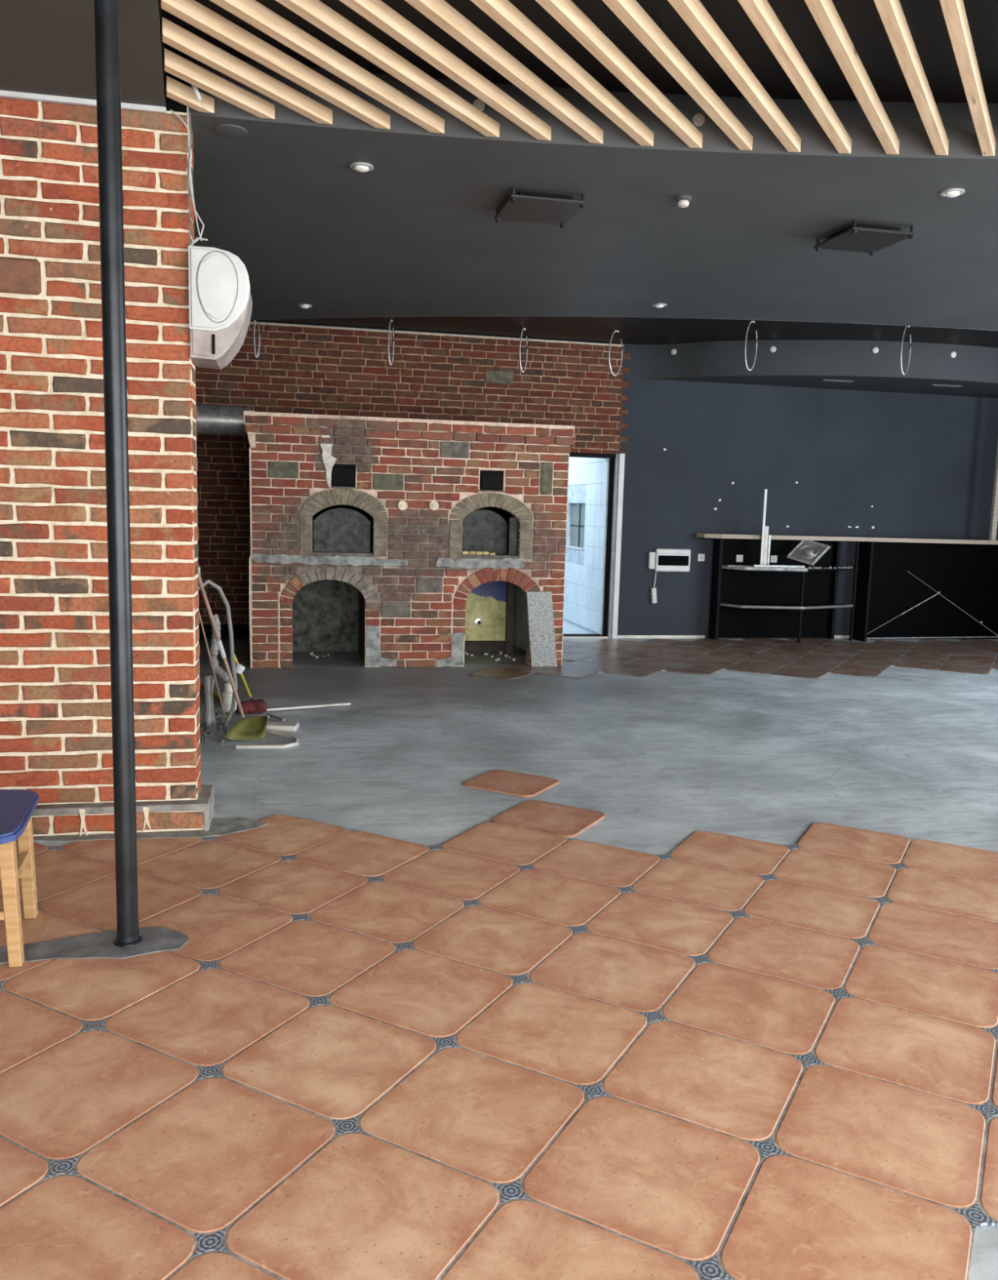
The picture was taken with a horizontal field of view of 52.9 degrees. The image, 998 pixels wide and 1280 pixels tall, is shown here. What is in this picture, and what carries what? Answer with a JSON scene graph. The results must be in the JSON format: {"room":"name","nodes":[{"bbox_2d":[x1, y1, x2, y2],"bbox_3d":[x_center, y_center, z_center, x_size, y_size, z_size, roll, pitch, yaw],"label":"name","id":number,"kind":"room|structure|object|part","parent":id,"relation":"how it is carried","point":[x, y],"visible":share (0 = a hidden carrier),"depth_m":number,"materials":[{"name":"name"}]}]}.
{"room":"restaurant under renovation","nodes":[
{"label":"restaurant under renovation","id":0,"kind":"room"},
{"bbox_2d":[0,97,213,835],"bbox_3d":[-2.798,-0.569,4.075,3.113,3.210,0.314,0,8,-12],"label":"wall","id":1,"kind":"structure","parent":0,"point":[55,713],"depth_m":4.19,"materials":[{"name":"brick"}]},
{"bbox_2d":[0,89,166,113],"bbox_3d":[-2.720,-2.143,3.773,2.805,0.023,0.030,0,8,-12],"label":"trim","id":2,"kind":"structure","parent":1,"relation":"attached to","point":[3,94],"depth_m":3.97,"materials":[{"name":"white plastic"}]},
{"bbox_2d":[169,106,207,245],"bbox_3d":[-1.258,-1.913,4.074,0.144,0.603,0.022,1,8,-2],"label":"cables","id":3,"kind":"object","parent":1,"relation":"hanging from","point":[188,116],"visible":0.97,"depth_m":4.08,"materials":[{"name":"plastic"}]},
{"bbox_2d":[188,245,252,369],"bbox_3d":[-1.185,-1.409,4.296,0.243,0.443,0.369,0,8,-12],"label":"air conditioner","id":4,"kind":"object","parent":1,"relation":"attached to","point":[220,302],"visible":1,"depth_m":4.13,"materials":[{"name":"white plastic"}]},
{"bbox_3d":[-1.156,-1.448,4.116,0.151,0.270,0.019,0,8,-12],"label":"oval panel","id":5,"kind":"part","parent":4,"relation":"part of","materials":[{"name":"white plastic"}]},
{"bbox_2d":[195,323,630,624],"bbox_3d":[-2.005,-1.586,10.632,6.991,3.350,0.037,0,8,-12],"label":"brick wall","id":6,"kind":"structure","parent":0,"point":[296,370],"depth_m":10.61,"materials":[{"name":"red brick"}]},
{"bbox_2d":[198,624,249,639],"bbox_3d":[-4.040,-0.086,10.391,2.900,0.149,0.018,0,8,-12],"label":"baseboard","id":7,"kind":"structure","parent":6,"relation":"attached to","point":[239,631],"depth_m":10.63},
{"bbox_2d":[249,321,623,346],"bbox_3d":[-2.000,-3.253,10.390,6.900,0.018,0.016,0,8,-12],"label":"trim","id":8,"kind":"structure","parent":6,"relation":"attached to","point":[251,322],"depth_m":10.65,"materials":[{"name":"grey metal"}]},
{"bbox_2d":[0,620,997,1279],"bbox_3d":[1.818,0.774,6.512,12.800,0.254,17.500,0,8,-12],"label":"floor","id":9,"kind":"structure","parent":0,"point":[624,958],"depth_m":3.05,"materials":[{"name":"tile"}]},
{"bbox_2d":[0,789,39,967],"bbox_3d":[-1.684,0.764,3.179,0.420,0.457,0.523,0,8,-12],"label":"stool","id":10,"kind":"object","parent":9,"relation":"on","point":[17,806],"visible":1,"depth_m":3.10,"materials":[{"name":"brown wood"}]},
{"bbox_3d":[-1.498,0.795,3.079,0.055,0.431,0.047,0,8,-12],"label":"leg","id":11,"kind":"part","parent":10,"relation":"part of","materials":[{"name":"brown wood"}]},
{"bbox_3d":[-1.677,0.551,3.145,0.420,0.026,0.510,0,8,-12],"label":"seat","id":12,"kind":"part","parent":10,"relation":"part of","materials":[{"name":"blue plastic"}]},
{"bbox_3d":[-1.611,0.747,3.418,0.043,0.431,0.083,0,8,-12],"label":"leg","id":13,"kind":"part","parent":10,"relation":"part of","materials":[{"name":"brown wood"}]},
{"bbox_2d":[93,0,142,946],"bbox_3d":[-1.179,-0.500,3.099,0.090,3.008,0.090,0,8,-12],"label":"steel post","id":14,"kind":"object","parent":9,"relation":"on","point":[106,11],"visible":1,"depth_m":3.07,"materials":[{"name":"black metal"}]},
{"bbox_2d":[200,681,222,702],"bbox_3d":[-2.183,0.388,7.562,0.038,0.048,1.107,-3,9,-30],"label":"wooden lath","id":15,"kind":"object","parent":9,"relation":"on","point":[215,695],"visible":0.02,"depth_m":7.38,"materials":[{"name":"brown wood"}]},
{"bbox_2d":[198,608,228,728],"bbox_3d":[-1.704,0.078,5.892,0.010,1.096,0.920,1,8,-2],"label":"rod","id":16,"kind":"object","parent":9,"relation":"on","point":[200,619],"visible":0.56,"depth_m":5.97,"materials":[{"name":"brown wood"}]},
{"bbox_2d":[200,712,227,748],"bbox_3d":[-1.786,0.560,6.310,0.150,0.048,0.964,0,8,-12],"label":"wire tangle","id":17,"kind":"object","parent":9,"relation":"on","point":[202,733],"visible":0.84,"depth_m":6.22,"materials":[{"name":"grey metal"}]},
{"bbox_2d":[198,578,237,729],"bbox_3d":[-1.693,0.109,6.112,0.144,0.984,0.392,2,8,6],"label":"hose","id":18,"kind":"object","parent":9,"relation":"on","point":[218,588],"visible":0.88,"depth_m":6.11,"materials":[{"name":"grey plastic"}]},
{"bbox_2d":[197,571,244,719],"bbox_3d":[-1.649,0.038,5.939,0.027,1.133,0.799,2,8,7],"label":"handle","id":19,"kind":"object","parent":9,"relation":"on","point":[220,647],"visible":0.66,"depth_m":5.92,"materials":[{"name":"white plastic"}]},
{"bbox_2d":[203,613,244,725],"bbox_3d":[-1.770,0.197,6.463,0.286,0.736,0.113,2,8,4],"label":"drain pipe","id":20,"kind":"object","parent":9,"relation":"on","point":[208,680],"visible":0.73,"depth_m":6.45,"materials":[{"name":"plastic"}]},
{"bbox_2d":[234,653,251,697],"bbox_3d":[-1.833,0.256,7.152,0.021,0.418,0.570,1,8,-2],"label":"stick","id":21,"kind":"object","parent":9,"relation":"on","point":[242,676],"visible":0.72,"depth_m":7.23,"materials":[{"name":"plastic"}]},
{"bbox_2d":[223,715,269,740],"bbox_3d":[-1.581,0.536,6.303,0.268,0.099,0.405,0,8,-12],"label":"dustpan","id":22,"kind":"object","parent":9,"relation":"on","point":[251,727],"visible":1,"depth_m":6.23,"materials":[{"name":"green plastic"}]},
{"bbox_2d":[235,698,267,714],"bbox_3d":[-1.712,0.457,6.938,0.223,0.101,0.116,-2,8,-23],"label":"roll","id":23,"kind":"object","parent":9,"relation":"on","point":[251,706],"visible":0.88,"depth_m":6.91,"materials":[{"name":"red fabric"}]},
{"bbox_2d":[235,728,297,749],"bbox_3d":[-1.359,0.613,6.121,0.321,0.024,0.474,3,8,10],"label":"hose","id":24,"kind":"object","parent":9,"relation":"on","point":[268,731],"visible":0.99,"depth_m":5.96,"materials":[{"name":"plastic"}]},
{"bbox_2d":[266,713,284,721],"bbox_3d":[-1.510,0.522,6.777,0.019,0.022,0.211,-5,10,-43],"label":"rod","id":25,"kind":"object","parent":9,"relation":"on","point":[269,714],"visible":0.88,"depth_m":6.76,"materials":[{"name":"grey metal"}]},
{"bbox_2d":[266,721,298,731],"bbox_3d":[-1.408,0.559,6.484,0.210,0.035,0.120,1,8,-2],"label":"plastic lid","id":26,"kind":"object","parent":9,"relation":"on","point":[275,726],"visible":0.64,"depth_m":6.43,"materials":[{"name":"white plastic"}]},
{"bbox_2d":[265,702,351,711],"bbox_3d":[-1.346,0.474,7.119,0.649,0.036,0.017,-4,9,-36],"label":"rod","id":27,"kind":"object","parent":9,"relation":"on","point":[340,704],"visible":1,"depth_m":7.11,"materials":[{"name":"plastic"}]},
{"bbox_2d":[243,410,573,667],"bbox_3d":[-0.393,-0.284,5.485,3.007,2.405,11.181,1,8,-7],"label":"oven","id":28,"kind":"object","parent":9,"relation":"on","point":[393,542],"visible":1,"depth_m":8.98,"materials":[{"name":"red brick"}]},
{"bbox_2d":[195,404,251,436],"bbox_3d":[-3.702,-2.018,8.972,2.890,0.280,0.280,0,8,-12],"label":"duct","id":29,"kind":"object","parent":28,"relation":"attached to","point":[211,420],"visible":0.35,"depth_m":9.11,"materials":[{"name":"metal"}]},
{"bbox_3d":[-2.134,-1.802,8.590,0.095,0.305,0.128,0,8,-12],"label":"cornice","id":30,"kind":"part","parent":28,"relation":"part of","materials":[{"name":"beige stone"}]},
{"bbox_3d":[-1.395,-0.978,8.919,0.500,0.388,0.012,0,8,-12],"label":"oven door","id":31,"kind":"part","parent":28,"relation":"part of","materials":[{"name":"metal"}]},
{"bbox_3d":[-1.367,-1.432,8.789,0.183,0.158,0.050,0,8,-12],"label":"vent plate","id":32,"kind":"part","parent":28,"relation":"part of","materials":[{"name":"black metal"}]},
{"bbox_3d":[-1.365,-1.336,8.797,0.231,0.013,0.060,0,8,-12],"label":"vent sill","id":33,"kind":"part","parent":28,"relation":"part of","materials":[{"name":"grey stone"}]},
{"bbox_3d":[-0.754,-1.901,8.879,2.905,0.100,0.155,0,8,-12],"label":"cornice","id":34,"kind":"part","parent":28,"relation":"part of","materials":[{"name":"beige stone"}]},
{"bbox_2d":[475,618,481,625],"bbox_3d":[-0.205,-0.179,10.088,0.072,0.072,0.030,0,8,-12],"label":"tap","id":35,"kind":"object","parent":28,"relation":"on","point":[477,621],"depth_m":10.09,"materials":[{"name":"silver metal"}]},
{"bbox_3d":[-0.146,-1.002,9.287,0.456,0.406,0.012,0,8,-12],"label":"oven door","id":36,"kind":"part","parent":28,"relation":"part of","materials":[{"name":"metal"}]},
{"bbox_3d":[-0.070,-1.432,9.057,0.193,0.140,0.050,0,8,-12],"label":"vent plate","id":37,"kind":"part","parent":28,"relation":"part of","materials":[{"name":"black metal"}]},
{"bbox_3d":[-0.067,-1.345,9.065,0.241,0.013,0.060,0,8,-12],"label":"vent sill","id":38,"kind":"part","parent":28,"relation":"part of","materials":[{"name":"grey stone"}]},
{"bbox_3d":[0.112,-0.300,10.148,0.075,0.859,0.070,0,8,-12],"label":"niche post","id":39,"kind":"part","parent":28,"relation":"part of","materials":[{"name":"grey stone"}]},
{"bbox_3d":[0.128,-0.952,9.208,0.075,0.340,0.015,0,8,-12],"label":"loose plate","id":40,"kind":"part","parent":28,"relation":"part of","materials":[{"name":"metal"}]},
{"bbox_3d":[0.233,-0.309,9.970,0.013,0.790,0.406,-1,8,-20],"label":"louvre panel","id":41,"kind":"part","parent":28,"relation":"part of","materials":[{"name":"grey metal"}]},
{"bbox_2d":[525,591,556,666],"bbox_3d":[0.395,-0.100,9.268,0.307,0.705,0.056,0,8,-12],"label":"granite slab","id":42,"kind":"object","parent":9,"relation":"on","point":[542,646],"visible":1,"depth_m":9.25,"materials":[{"name":"grey stone"}]},
{"bbox_2d":[696,533,997,643],"bbox_3d":[4.433,-0.592,11.834,4.320,1.224,0.526,0,8,-12],"label":"counter","id":43,"kind":"object","parent":9,"relation":"on","point":[746,602],"depth_m":11.96,"materials":[{"name":"black wood"}]},
{"bbox_3d":[2.509,-0.589,11.604,0.040,1.177,0.190,0,8,-12],"label":"post","id":44,"kind":"part","parent":43,"relation":"part of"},
{"bbox_2d":[724,564,751,567],"bbox_3d":[2.814,-0.843,11.462,0.440,0.021,0.100,1,8,-6],"label":"flat board","id":45,"kind":"object","parent":43,"relation":"on","point":[727,566],"visible":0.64,"depth_m":11.41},
{"bbox_2d":[759,488,767,564],"bbox_3d":[3.009,-1.269,11.410,0.030,0.887,0.015,0,8,-12],"label":"batten","id":46,"kind":"object","parent":45,"relation":"on","point":[765,490],"visible":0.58,"depth_m":11.40,"materials":[{"name":"plastic"}]},
{"bbox_2d":[735,555,742,562],"bbox_3d":[2.801,-0.949,11.673,0.084,0.084,0.016,0,8,-12],"label":"wall socket","id":47,"kind":"object","parent":43,"relation":"attached to","point":[739,558],"visible":1,"depth_m":11.67,"materials":[{"name":"white plastic"}]},
{"bbox_2d":[762,525,768,564],"bbox_3d":[3.049,-1.067,11.475,0.045,0.472,0.020,0,8,-12],"label":"batten","id":48,"kind":"object","parent":43,"relation":"on","point":[766,531],"visible":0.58,"depth_m":11.46,"materials":[{"name":"plastic"}]},
{"bbox_2d":[766,534,770,564],"bbox_3d":[3.091,-1.018,11.493,0.025,0.372,0.015,0,8,-12],"label":"batten","id":49,"kind":"object","parent":43,"relation":"on","point":[769,535],"visible":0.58,"depth_m":11.48,"materials":[{"name":"metal"}]},
{"bbox_2d":[769,555,777,562],"bbox_3d":[3.222,-0.950,11.761,0.084,0.084,0.016,0,8,-12],"label":"wall socket","id":50,"kind":"object","parent":43,"relation":"attached to","point":[773,558],"visible":1,"depth_m":11.76,"materials":[{"name":"white plastic"}]},
{"bbox_3d":[3.247,-0.611,11.838,1.560,1.180,0.035,0,8,-12],"label":"panel","id":51,"kind":"part","parent":43,"relation":"part of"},
{"bbox_2d":[751,564,804,568],"bbox_3d":[3.176,-0.835,11.394,0.600,0.033,0.060,1,8,-7],"label":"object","id":52,"kind":"object","parent":43,"relation":"on","point":[753,565],"visible":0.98,"depth_m":11.37,"materials":[{"name":"metal"}]},
{"bbox_2d":[727,603,845,606],"bbox_3d":[3.380,-0.392,11.616,1.670,0.012,0.430,0,8,-12],"label":"shelf","id":53,"kind":"object","parent":43,"relation":"attached to","point":[728,604],"depth_m":11.68,"materials":[{"name":"grey metal"}]},
{"bbox_3d":[3.442,-0.380,11.423,0.028,0.859,0.028,0,8,-12],"label":"leg","id":54,"kind":"part","parent":43,"relation":"part of","materials":[{"name":"black metal"}]},
{"bbox_2d":[786,540,830,565],"bbox_3d":[3.548,-1.012,11.500,0.291,0.292,0.396,-5,10,-42],"label":"metal dish","id":55,"kind":"object","parent":43,"relation":"on","point":[808,552],"visible":1,"depth_m":11.47,"materials":[{"name":"metal"}]},
{"bbox_2d":[804,548,813,555],"bbox_3d":[3.547,-1.011,11.470,0.093,0.072,0.093,0,8,-12],"label":"bulb socket","id":56,"kind":"object","parent":55,"relation":"attached to","point":[806,551],"depth_m":11.45,"materials":[{"name":"metal"}]},
{"bbox_2d":[807,566,852,568],"bbox_3d":[3.845,-0.845,11.663,0.743,0.028,0.081,-3,9,-30],"label":"debris","id":57,"kind":"object","parent":43,"relation":"on","point":[808,567],"visible":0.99,"depth_m":11.63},
{"bbox_2d":[804,567,859,570],"bbox_3d":[3.431,-0.824,11.566,1.750,0.012,0.430,0,8,-12],"label":"shelf","id":58,"kind":"object","parent":43,"relation":"attached to","point":[805,568],"depth_m":11.70,"materials":[{"name":"silver metal"}]},
{"bbox_3d":[3.998,-0.603,11.962,0.040,1.189,0.090,0,8,-12],"label":"post","id":59,"kind":"part","parent":43,"relation":"part of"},
{"bbox_2d":[696,533,997,544],"bbox_3d":[4.440,-1.181,11.798,4.320,0.047,0.430,0,8,-12],"label":"countertop","id":60,"kind":"structure","parent":43,"relation":"on","point":[698,535],"depth_m":11.73,"materials":[{"name":"brown wood"}]},
{"bbox_3d":[4.199,-0.583,11.852,0.030,1.189,0.030,0,8,-12],"label":"leg","id":61,"kind":"part","parent":43,"relation":"part of","materials":[{"name":"black metal"}]},
{"bbox_3d":[4.311,-0.582,11.916,0.035,1.177,0.310,0,8,-12],"label":"panel","id":62,"kind":"part","parent":43,"relation":"part of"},
{"bbox_3d":[5.321,-0.596,12.206,2.130,1.173,0.030,0,8,-12],"label":"panel","id":63,"kind":"part","parent":43,"relation":"part of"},
{"bbox_2d":[988,441,997,540],"bbox_3d":[5.918,-2.075,11.868,0.065,1.785,0.050,0,8,-12],"label":"timber post","id":64,"kind":"object","parent":43,"relation":"on","point":[993,516],"visible":1,"depth_m":11.92,"materials":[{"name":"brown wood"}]},
{"bbox_2d":[866,570,997,639],"bbox_3d":[5.266,-0.421,12.153,1.884,0.819,0.055,0,8,-11],"label":"rods","id":65,"kind":"object","parent":9,"relation":"on","point":[907,571],"visible":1,"depth_m":12.15,"materials":[{"name":"metal"}]},
{"bbox_3d":[4.592,-0.169,12.052,0.524,0.287,0.007,0,8,-13],"label":"rod","id":66,"kind":"part","parent":65,"relation":"part of","materials":[{"name":"silver metal"}]},
{"bbox_3d":[5.088,-0.438,12.123,0.486,0.271,0.010,0,8,-12],"label":"rod","id":67,"kind":"part","parent":65,"relation":"part of","materials":[{"name":"metal"}]},
{"bbox_3d":[5.117,-0.697,12.103,0.435,0.267,0.007,0,8,-9],"label":"rod","id":68,"kind":"part","parent":65,"relation":"part of","materials":[{"name":"grey metal"}]},
{"bbox_3d":[5.257,-0.029,12.193,1.880,0.032,0.010,0,8,-12],"label":"rod","id":69,"kind":"part","parent":65,"relation":"part of","materials":[{"name":"metal"}]},
{"bbox_3d":[5.752,-0.303,12.268,0.885,0.538,0.008,0,8,-10],"label":"rod","id":70,"kind":"part","parent":65,"relation":"part of","materials":[{"name":"grey metal"}]},
{"bbox_2d":[0,0,997,347],"bbox_3d":[2.229,-2.358,4.516,15.117,0.492,15.834,1,8,-1],"label":"ceiling","id":71,"kind":"structure","parent":0,"point":[417,233],"depth_m":4.41,"materials":[{"name":"paint"}]},
{"bbox_2d":[191,84,209,111],"bbox_3d":[-1.161,-2.135,3.896,0.073,0.152,0.018,0,8,-12],"label":"connector","id":72,"kind":"object","parent":71,"relation":"hanging from","point":[194,88],"visible":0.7,"depth_m":3.89,"materials":[{"name":"plastic"}]},
{"bbox_2d":[213,124,248,137],"bbox_3d":[-1.140,-2.164,4.268,0.140,0.011,0.140,0,8,-12],"label":"smoke detector","id":73,"kind":"object","parent":71,"relation":"attached to","point":[224,130],"visible":1,"depth_m":4.25,"materials":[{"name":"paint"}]},
{"bbox_2d":[253,320,261,357],"bbox_3d":[-2.399,-3.022,9.959,0.076,0.428,0.017,-1,8,-21],"label":"conduit","id":74,"kind":"object","parent":71,"relation":"hanging from","point":[259,325],"visible":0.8,"depth_m":9.96,"materials":[{"name":"silver metal"}]},
{"bbox_2d":[297,304,311,308],"bbox_3d":[-1.554,-2.667,8.030,0.110,0.022,0.110,0,8,-12],"label":"recessed light","id":75,"kind":"object","parent":71,"relation":"in","point":[303,306],"visible":1,"depth_m":8.00,"materials":[{"name":"metal"}]},
{"bbox_2d":[349,162,373,172],"bbox_3d":[-0.640,-2.199,4.681,0.110,0.022,0.110,0,8,-12],"label":"recessed light","id":76,"kind":"object","parent":71,"relation":"in","point":[358,166],"visible":1,"depth_m":4.66,"materials":[{"name":"metal"}]},
{"bbox_2d":[387,320,395,364],"bbox_3d":[-1.080,-2.992,10.083,0.083,0.449,0.022,-3,9,-34],"label":"conduit","id":77,"kind":"object","parent":71,"relation":"hanging from","point":[390,321],"visible":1,"depth_m":10.08,"materials":[{"name":"silver metal"}]},
{"bbox_2d":[472,98,484,111],"bbox_3d":[-0.086,-2.271,4.258,0.052,0.052,0.022,1,8,-7],"label":"air nozzle","id":78,"kind":"object","parent":71,"relation":"attached to","point":[478,104],"visible":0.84,"depth_m":4.25,"materials":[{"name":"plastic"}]},
{"bbox_2d":[519,328,528,372],"bbox_3d":[0.257,-2.993,10.359,0.110,0.451,0.021,-3,9,-31],"label":"conduit","id":79,"kind":"object","parent":71,"relation":"hanging from","point":[526,340],"visible":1,"depth_m":10.36,"materials":[{"name":"silver metal"}]},
{"bbox_2d":[494,186,586,228],"bbox_3d":[0.206,-2.216,5.152,0.385,0.068,0.410,0,8,-12],"label":"ceiling vent","id":80,"kind":"object","parent":71,"relation":"attached to","point":[522,206],"visible":1,"depth_m":5.09,"materials":[{"name":"black metal"}]},
{"bbox_3d":[2.873,-1.935,1.410,12.800,0.049,7.300,0,8,-12],"label":"recess panel","id":81,"kind":"part","parent":71,"relation":"part of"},
{"bbox_2d":[608,330,622,376],"bbox_3d":[1.205,-2.962,10.352,0.173,0.462,0.019,-2,8,-27],"label":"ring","id":82,"kind":"object","parent":71,"relation":"hanging from","point":[614,331],"visible":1,"depth_m":10.35,"materials":[{"name":"silver metal"}]},
{"bbox_2d":[652,303,666,307],"bbox_3d":[1.220,-2.540,7.630,0.110,0.022,0.110,0,8,-12],"label":"recessed light","id":83,"kind":"object","parent":71,"relation":"in","point":[656,305],"visible":1,"depth_m":7.60,"materials":[{"name":"metal"}]},
{"bbox_2d":[675,195,691,208],"bbox_3d":[0.922,-2.190,5.018,0.080,0.046,0.080,0,8,-12],"label":"smoke detector","id":84,"kind":"object","parent":71,"relation":"attached to","point":[682,201],"visible":1,"depth_m":5.00,"materials":[{"name":"paint"}]},
{"bbox_2d":[692,113,704,126],"bbox_3d":[0.864,-2.251,4.335,0.052,0.052,0.022,1,8,-3],"label":"air nozzle","id":85,"kind":"object","parent":71,"relation":"attached to","point":[698,119],"visible":1,"depth_m":4.33,"materials":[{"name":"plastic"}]},
{"bbox_2d":[744,320,757,370],"bbox_3d":[2.426,-2.830,9.645,0.146,0.471,0.017,-2,8,-22],"label":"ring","id":86,"kind":"object","parent":71,"relation":"hanging from","point":[756,334],"visible":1,"depth_m":9.64,"materials":[{"name":"silver metal"}]},
{"bbox_2d":[813,220,915,256],"bbox_3d":[2.016,-2.220,5.547,0.370,0.068,0.410,0,8,-12],"label":"ceiling vent","id":87,"kind":"object","parent":71,"relation":"attached to","point":[858,237],"visible":1,"depth_m":5.49,"materials":[{"name":"black metal"}]},
{"bbox_2d":[899,325,911,375],"bbox_3d":[3.915,-2.791,9.650,0.146,0.471,0.020,-3,9,-29],"label":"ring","id":88,"kind":"object","parent":71,"relation":"hanging from","point":[910,340],"visible":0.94,"depth_m":9.65,"materials":[{"name":"silver metal"}]},
{"bbox_2d":[939,188,964,197],"bbox_3d":[2.178,-2.142,4.820,0.110,0.022,0.110,0,8,-12],"label":"recessed light","id":89,"kind":"object","parent":71,"relation":"in","point":[951,193],"visible":1,"depth_m":4.80,"materials":[{"name":"metal"}]},
{"bbox_2d":[563,457,608,635],"bbox_3d":[0.920,-1.658,13.101,0.125,3.000,3.500,0,8,-12],"label":"wall","id":90,"kind":"structure","parent":0,"point":[588,477],"depth_m":12.13,"materials":[{"name":"white tile"}]},
{"bbox_3d":[0.980,-1.165,12.687,0.075,0.025,0.860,0,8,-12],"label":"hatch sill","id":91,"kind":"part","parent":90,"relation":"part of","materials":[{"name":"white plastic"}]},
{"bbox_3d":[1.017,-1.450,12.655,0.005,0.550,0.820,0,8,-12],"label":"hatch panel","id":92,"kind":"part","parent":90,"relation":"part of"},
{"bbox_2d":[249,320,997,638],"bbox_3d":[0.821,-1.577,11.323,12.800,3.500,0.172,0,8,-12],"label":"wall","id":93,"kind":"structure","parent":0,"point":[701,457],"depth_m":11.69,"materials":[{"name":"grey paint"}]},
{"bbox_2d":[562,452,624,638],"bbox_3d":[0.878,-1.075,11.445,0.962,2.094,0.352,0,8,-12],"label":"door","id":94,"kind":"structure","parent":93,"relation":"in","point":[615,477],"depth_m":11.38,"materials":[{"name":"white plastic"}]},
{"bbox_3d":[1.290,-1.065,11.474,0.060,2.089,0.205,0,8,-12],"label":"frame","id":95,"kind":"part","parent":94,"relation":"part of","materials":[{"name":"grey metal"}]},
{"bbox_3d":[1.352,-1.053,11.378,0.062,2.094,0.025,0,8,-12],"label":"casing","id":96,"kind":"part","parent":94,"relation":"part of","materials":[{"name":"white plastic"}]},
{"bbox_2d":[647,551,654,568],"bbox_3d":[1.750,-0.914,11.496,0.070,0.190,0.048,0,8,-12],"label":"wall socket","id":97,"kind":"object","parent":93,"relation":"attached to","point":[651,554],"visible":1,"depth_m":11.47,"materials":[{"name":"white plastic"}]},
{"bbox_2d":[617,635,704,638],"bbox_3d":[1.880,-0.037,11.662,1.090,0.035,0.012,0,8,-12],"label":"baseboard","id":98,"kind":"structure","parent":93,"relation":"attached to","point":[618,636],"depth_m":11.65,"materials":[{"name":"plastic"}]},
{"bbox_2d":[653,548,690,572],"bbox_3d":[1.997,-0.918,11.537,0.420,0.260,0.066,0,8,-12],"label":"box","id":99,"kind":"object","parent":93,"relation":"attached to","point":[665,559],"visible":1,"depth_m":11.51,"materials":[{"name":"white plastic"}]},
{"bbox_2d":[650,568,656,603],"bbox_3d":[1.774,-0.627,11.537,0.102,0.415,0.043,0,8,-12],"label":"power strip","id":100,"kind":"object","parent":99,"relation":"hanging from","point":[653,590],"visible":1,"depth_m":11.54,"materials":[{"name":"white plastic"}]},
{"bbox_2d":[697,554,704,561],"bbox_3d":[2.345,-0.956,11.630,0.084,0.084,0.016,0,8,-12],"label":"wall socket","id":101,"kind":"object","parent":93,"relation":"attached to","point":[700,557],"visible":1,"depth_m":11.62,"materials":[{"name":"white plastic"}]},
{"bbox_2d":[833,635,848,638],"bbox_3d":[4.152,-0.038,12.132,0.350,0.035,0.012,0,8,-12],"label":"baseboard","id":102,"kind":"structure","parent":93,"relation":"attached to","point":[835,636],"depth_m":12.12,"materials":[{"name":"plastic"}]},
{"bbox_2d":[638,339,997,398],"bbox_3d":[4.477,-3.026,11.170,5.700,0.366,1.211,0,8,-12],"label":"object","id":103,"kind":"structure","parent":0,"point":[801,363],"depth_m":10.70,"materials":[{"name":"paint"}]},
{"bbox_2d":[670,348,675,355],"bbox_3d":[1.923,-3.175,11.043,0.064,0.062,0.020,6,9,31],"label":"disc","id":104,"kind":"object","parent":103,"relation":"attached to","point":[673,352],"visible":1,"depth_m":11.03,"materials":[{"name":"white plastic"}]},
{"bbox_2d":[769,346,775,352],"bbox_3d":[2.906,-3.085,10.634,0.064,0.062,0.020,3,8,14],"label":"disc","id":105,"kind":"object","parent":103,"relation":"attached to","point":[772,348],"visible":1,"depth_m":10.62,"materials":[{"name":"white plastic"}]},
{"bbox_2d":[817,379,853,382],"bbox_3d":[3.682,-2.831,10.966,0.360,0.010,0.120,0,8,-12],"label":"recessed light","id":106,"kind":"object","parent":103,"relation":"in","point":[824,380],"visible":1,"depth_m":10.93,"materials":[{"name":"grey metal"}]},
{"bbox_2d":[820,380,851,382],"bbox_3d":[3.682,-2.828,10.966,0.330,0.004,0.090,0,8,-12],"label":"diffuser","id":107,"kind":"object","parent":106,"relation":"attached to","point":[840,381],"depth_m":10.95,"materials":[{"name":"grey metal"}]},
{"bbox_2d":[871,346,878,353],"bbox_3d":[3.948,-3.041,10.517,0.064,0.062,0.020,2,8,0],"label":"disc","id":108,"kind":"object","parent":103,"relation":"attached to","point":[875,349],"visible":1,"depth_m":10.51,"materials":[{"name":"white plastic"}]},
{"bbox_2d":[925,384,960,387],"bbox_3d":[4.936,-2.818,11.124,0.360,0.010,0.120,0,8,-12],"label":"recessed light","id":109,"kind":"object","parent":103,"relation":"in","point":[935,385],"visible":1,"depth_m":11.09,"materials":[{"name":"grey metal"}]},
{"bbox_2d":[928,385,959,387],"bbox_3d":[4.936,-2.815,11.124,0.330,0.004,0.090,0,8,-12],"label":"diffuser","id":110,"kind":"object","parent":109,"relation":"attached to","point":[949,386],"depth_m":11.11,"materials":[{"name":"silver metal"}]},
{"bbox_2d":[950,351,955,357],"bbox_3d":[4.807,-3.020,10.610,0.064,0.062,0.020,0,8,-12],"label":"disc","id":111,"kind":"object","parent":103,"relation":"attached to","point":[953,354],"visible":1,"depth_m":10.60,"materials":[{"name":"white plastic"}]}
]}

